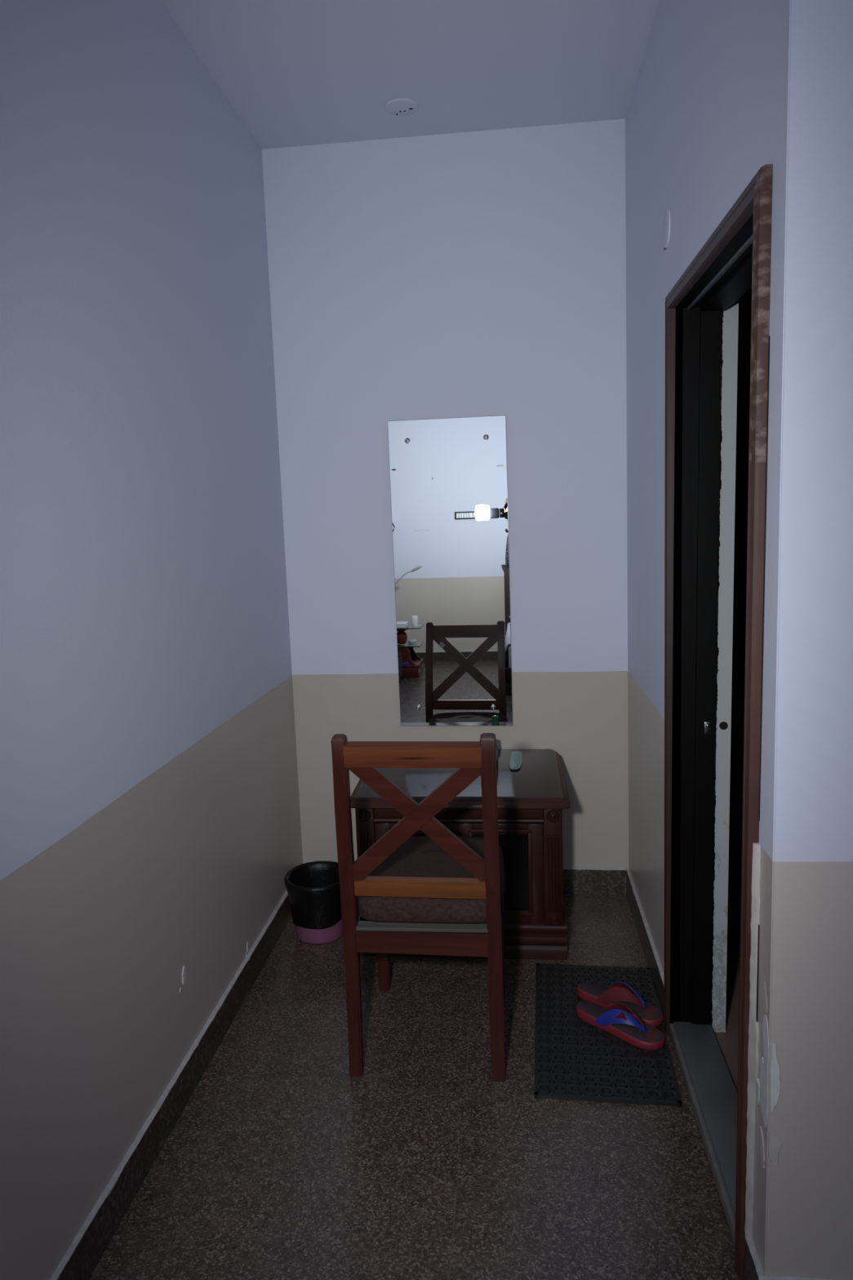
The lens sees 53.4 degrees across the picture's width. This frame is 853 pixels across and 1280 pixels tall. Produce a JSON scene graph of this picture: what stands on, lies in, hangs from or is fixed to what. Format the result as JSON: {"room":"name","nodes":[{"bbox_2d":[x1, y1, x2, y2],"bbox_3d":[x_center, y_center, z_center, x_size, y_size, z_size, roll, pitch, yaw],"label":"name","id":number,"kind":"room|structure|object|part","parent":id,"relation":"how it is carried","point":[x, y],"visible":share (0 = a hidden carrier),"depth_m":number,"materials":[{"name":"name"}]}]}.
{"room":"dressing area","nodes":[
{"label":"dressing area","id":0,"kind":"room"},
{"bbox_2d":[0,0,302,1279],"bbox_3d":[-0.734,-0.232,2.224,0.161,2.833,2.180,-1,8,6],"label":"wall","id":1,"kind":"structure","parent":0,"point":[150,826],"depth_m":1.91,"materials":[{"name":"white paint"}]},
{"bbox_2d":[49,862,303,1279],"bbox_3d":[-0.605,1.115,2.402,0.012,0.108,2.179,-1,8,6],"label":"baseboard","id":2,"kind":"structure","parent":1,"relation":"attached to","point":[80,1260],"depth_m":2.04,"materials":[{"name":"stone"}]},
{"bbox_2d":[160,0,658,149],"bbox_3d":[-0.100,-1.459,0.249,5.100,0.100,6.020,-1,8,6],"label":"ceiling","id":3,"kind":"structure","parent":0,"point":[295,73],"depth_m":2.53,"materials":[{"name":"white paint"}]},
{"bbox_2d":[384,98,417,115],"bbox_3d":[-0.083,-1.762,2.811,0.112,0.007,0.112,-1,8,6],"label":"cover plate","id":4,"kind":"object","parent":3,"relation":"attached to","point":[397,107],"visible":1,"depth_m":2.80,"materials":[{"name":"white plastic"}]},
{"bbox_2d":[88,893,740,1279],"bbox_3d":[-0.007,1.442,0.653,5.100,0.106,6.020,-1,8,6],"label":"floor","id":5,"kind":"structure","parent":0,"point":[281,1162],"depth_m":2.00,"materials":[{"name":"stone"}]},
{"bbox_2d":[284,861,342,943],"bbox_3d":[-0.388,0.955,3.080,0.241,0.226,0.242,-1,8,6],"label":"waste bin","id":6,"kind":"object","parent":5,"relation":"on","point":[313,888],"visible":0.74,"depth_m":3.00,"materials":[{"name":"black plastic"}]},
{"bbox_2d":[331,733,505,1081],"bbox_3d":[0.008,0.668,2.427,0.430,0.948,0.551,-1,8,6],"label":"wooden chair","id":7,"kind":"object","parent":5,"relation":"on","point":[440,892],"visible":1,"depth_m":2.23,"materials":[{"name":"red wood"}]},
{"bbox_3d":[-0.206,0.702,2.230,0.046,0.948,0.110,-1,8,6],"label":"leg","id":8,"kind":"part","parent":7,"relation":"part of","materials":[{"name":"red wood"}]},
{"bbox_3d":[-0.140,0.915,2.680,0.040,0.398,0.040,-1,8,6],"label":"leg","id":9,"kind":"part","parent":7,"relation":"part of","materials":[{"name":"red wood"}]},
{"bbox_3d":[-0.036,0.285,2.113,0.346,0.067,0.032,-1,8,6],"label":"rail","id":10,"kind":"part","parent":7,"relation":"part of","materials":[{"name":"orange wood"}]},
{"bbox_3d":[-0.017,0.650,2.232,0.351,0.053,0.032,-1,8,6],"label":"rail","id":11,"kind":"part","parent":7,"relation":"part of","materials":[{"name":"brown wood"}]},
{"bbox_3d":[-0.011,0.803,2.256,0.351,0.068,0.026,-1,8,6],"label":"seat rail","id":12,"kind":"part","parent":7,"relation":"part of","materials":[{"name":"red wood"}]},
{"bbox_2d":[356,835,505,924],"bbox_3d":[0.025,0.685,2.475,0.406,0.082,0.456,-1,8,6],"label":"seat cushion","id":13,"kind":"object","parent":7,"relation":"on","point":[419,855],"depth_m":2.28,"materials":[{"name":"brown fabric"}]},
{"bbox_3d":[0.172,0.696,2.190,0.044,0.948,0.110,-1,8,6],"label":"leg","id":14,"kind":"part","parent":7,"relation":"part of","materials":[{"name":"red wood"}]},
{"bbox_3d":[0.220,0.909,2.643,0.040,0.398,0.040,-1,8,6],"label":"leg","id":15,"kind":"part","parent":7,"relation":"part of","materials":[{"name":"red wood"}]},
{"bbox_2d":[350,749,570,959],"bbox_3d":[0.134,0.755,3.081,0.736,0.587,0.548,-1,8,6],"label":"desk","id":16,"kind":"object","parent":5,"relation":"on","point":[531,798],"visible":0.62,"depth_m":2.85,"materials":[{"name":"brown wood"}]},
{"bbox_3d":[-0.031,0.785,2.878,0.208,0.304,0.010,-1,8,6],"label":"panel moulding","id":17,"kind":"part","parent":16,"relation":"part of","materials":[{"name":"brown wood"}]},
{"bbox_3d":[-0.029,0.792,2.890,0.280,0.354,0.018,-1,8,6],"label":"door","id":18,"kind":"part","parent":16,"relation":"part of","materials":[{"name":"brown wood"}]},
{"bbox_3d":[-0.030,0.784,2.888,0.186,0.282,0.006,-1,8,6],"label":"panel","id":19,"kind":"part","parent":16,"relation":"part of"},
{"bbox_3d":[0.105,0.573,2.844,0.567,0.056,0.020,-1,8,6],"label":"drawer","id":20,"kind":"part","parent":16,"relation":"part of","materials":[{"name":"brown wood"}]},
{"bbox_3d":[0.105,0.603,2.838,0.567,0.018,0.016,-1,8,6],"label":"bead moulding","id":21,"kind":"part","parent":16,"relation":"part of","materials":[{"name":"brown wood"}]},
{"bbox_2d":[496,738,498,764],"bbox_3d":[0.246,0.409,3.114,0.034,0.095,0.034,-1,8,6],"label":"bottle","id":22,"kind":"object","parent":16,"relation":"on","point":[497,757],"visible":0.24,"depth_m":3.10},
{"bbox_3d":[0.250,0.780,2.849,0.209,0.304,0.010,-1,8,6],"label":"panel moulding","id":23,"kind":"part","parent":16,"relation":"part of","materials":[{"name":"brown wood"}]},
{"bbox_3d":[0.251,0.779,2.859,0.187,0.282,0.006,-1,8,6],"label":"panel","id":24,"kind":"part","parent":16,"relation":"part of","materials":[{"name":"brown wood"}]},
{"bbox_3d":[0.252,0.787,2.861,0.281,0.354,0.018,-1,8,6],"label":"door","id":25,"kind":"part","parent":16,"relation":"part of","materials":[{"name":"brown wood"}]},
{"bbox_2d":[509,751,522,769],"bbox_3d":[0.332,0.444,3.141,0.048,0.015,0.212,-1,8,6],"label":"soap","id":26,"kind":"object","parent":16,"relation":"on","point":[516,759],"visible":1,"depth_m":3.13,"materials":[{"name":"green plastic"}]},
{"bbox_2d":[534,963,681,1106],"bbox_3d":[0.501,1.119,2.469,0.388,0.012,0.664,-1,8,6],"label":"door mat","id":27,"kind":"object","parent":5,"relation":"on","point":[575,1059],"visible":0.71,"depth_m":2.33,"materials":[{"name":"black rubber"}]},
{"bbox_2d":[577,981,662,1026],"bbox_3d":[0.572,1.062,2.530,0.276,0.078,0.092,4,10,37],"label":"flip flop","id":28,"kind":"object","parent":27,"relation":"on","point":[620,992],"visible":0.95,"depth_m":2.51,"materials":[{"name":"red plastic"}]},
{"bbox_2d":[576,1000,665,1049],"bbox_3d":[0.549,1.080,2.427,0.273,0.073,0.088,5,11,42],"label":"flip flop","id":29,"kind":"object","parent":27,"relation":"on","point":[617,1020],"visible":1,"depth_m":2.40,"materials":[{"name":"red plastic"}]},
{"bbox_2d":[262,119,628,870],"bbox_3d":[0.110,-0.407,3.288,1.606,2.833,0.150,-1,8,7],"label":"wall","id":30,"kind":"structure","parent":0,"point":[483,273],"depth_m":3.15,"materials":[{"name":"white paint"}]},
{"bbox_2d":[387,415,512,725],"bbox_3d":[0.094,-0.244,3.227,0.445,1.170,0.019,-1,8,6],"label":"wall mirror","id":31,"kind":"object","parent":30,"relation":"attached to","point":[449,482],"visible":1,"depth_m":3.22,"materials":[{"name":"clear glass"}]},
{"bbox_2d":[563,866,626,894],"bbox_3d":[0.145,0.953,3.395,1.281,0.108,0.012,-1,8,7],"label":"baseboard","id":32,"kind":"structure","parent":30,"relation":"attached to","point":[576,880],"depth_m":3.33,"materials":[{"name":"stone"}]},
{"bbox_2d":[625,0,852,1279],"bbox_3d":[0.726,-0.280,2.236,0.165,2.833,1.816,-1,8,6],"label":"wall","id":33,"kind":"structure","parent":0,"point":[707,110],"depth_m":1.44,"materials":[{"name":"white paint"}]},
{"bbox_2d":[626,869,664,1019],"bbox_3d":[0.742,1.005,2.884,0.012,0.108,0.874,-1,8,6],"label":"baseboard","id":34,"kind":"structure","parent":33,"relation":"attached to","point":[650,952],"depth_m":2.82,"materials":[{"name":"stone"}]},
{"bbox_2d":[662,208,670,249],"bbox_3d":[0.631,-1.079,2.229,0.006,0.098,0.096,-1,8,6],"label":"cover plate","id":35,"kind":"object","parent":33,"relation":"attached to","point":[666,224],"visible":1,"depth_m":2.21,"materials":[{"name":"white plastic"}]},
{"bbox_2d":[664,164,773,1279],"bbox_3d":[0.690,0.178,1.891,0.179,2.023,0.878,-1,8,6],"label":"door frame","id":36,"kind":"structure","parent":33,"relation":"in","point":[702,307],"depth_m":2.19,"materials":[{"name":"brown wood"}]},
{"bbox_3d":[0.667,0.121,2.303,0.051,2.023,0.036,-1,8,6],"label":"architrave","id":37,"kind":"part","parent":36,"relation":"part of","materials":[{"name":"brown wood"}]},
{"bbox_3d":[0.590,-0.798,1.762,0.040,0.049,0.858,-1,8,6],"label":"head architrave","id":38,"kind":"part","parent":36,"relation":"part of","materials":[{"name":"brown wood"}]},
{"bbox_2d":[719,721,728,729],"bbox_3d":[0.802,0.231,2.291,0.022,0.022,0.003,-1,8,6],"label":"door lock","id":39,"kind":"object","parent":36,"relation":"attached to","point":[722,725],"depth_m":2.29,"materials":[{"name":"metal"}]},
{"bbox_3d":[0.587,0.240,1.509,0.051,2.011,0.067,-1,8,6],"label":"architrave","id":40,"kind":"part","parent":36,"relation":"part of","materials":[{"name":"brown wood"}]},
{"bbox_2d":[743,1235,764,1279],"bbox_3d":[0.610,1.191,1.582,0.012,0.107,0.092,-1,8,6],"label":"baseboard","id":41,"kind":"structure","parent":33,"relation":"attached to","point":[753,1268],"depth_m":1.59,"materials":[{"name":"stone"}]},
{"bbox_2d":[758,1275,835,1279],"bbox_3d":[1.536,1.181,1.434,1.883,0.108,0.012,-1,8,6],"label":"baseboard","id":42,"kind":"structure","parent":33,"relation":"attached to","point":[760,1277],"depth_m":1.52,"materials":[{"name":"stone"}]},
{"bbox_2d":[727,287,751,940],"bbox_3d":[1.524,-0.376,2.736,1.321,2.833,0.100,-1,8,6],"label":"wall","id":43,"kind":"structure","parent":0,"point":[745,300],"depth_m":2.78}
]}

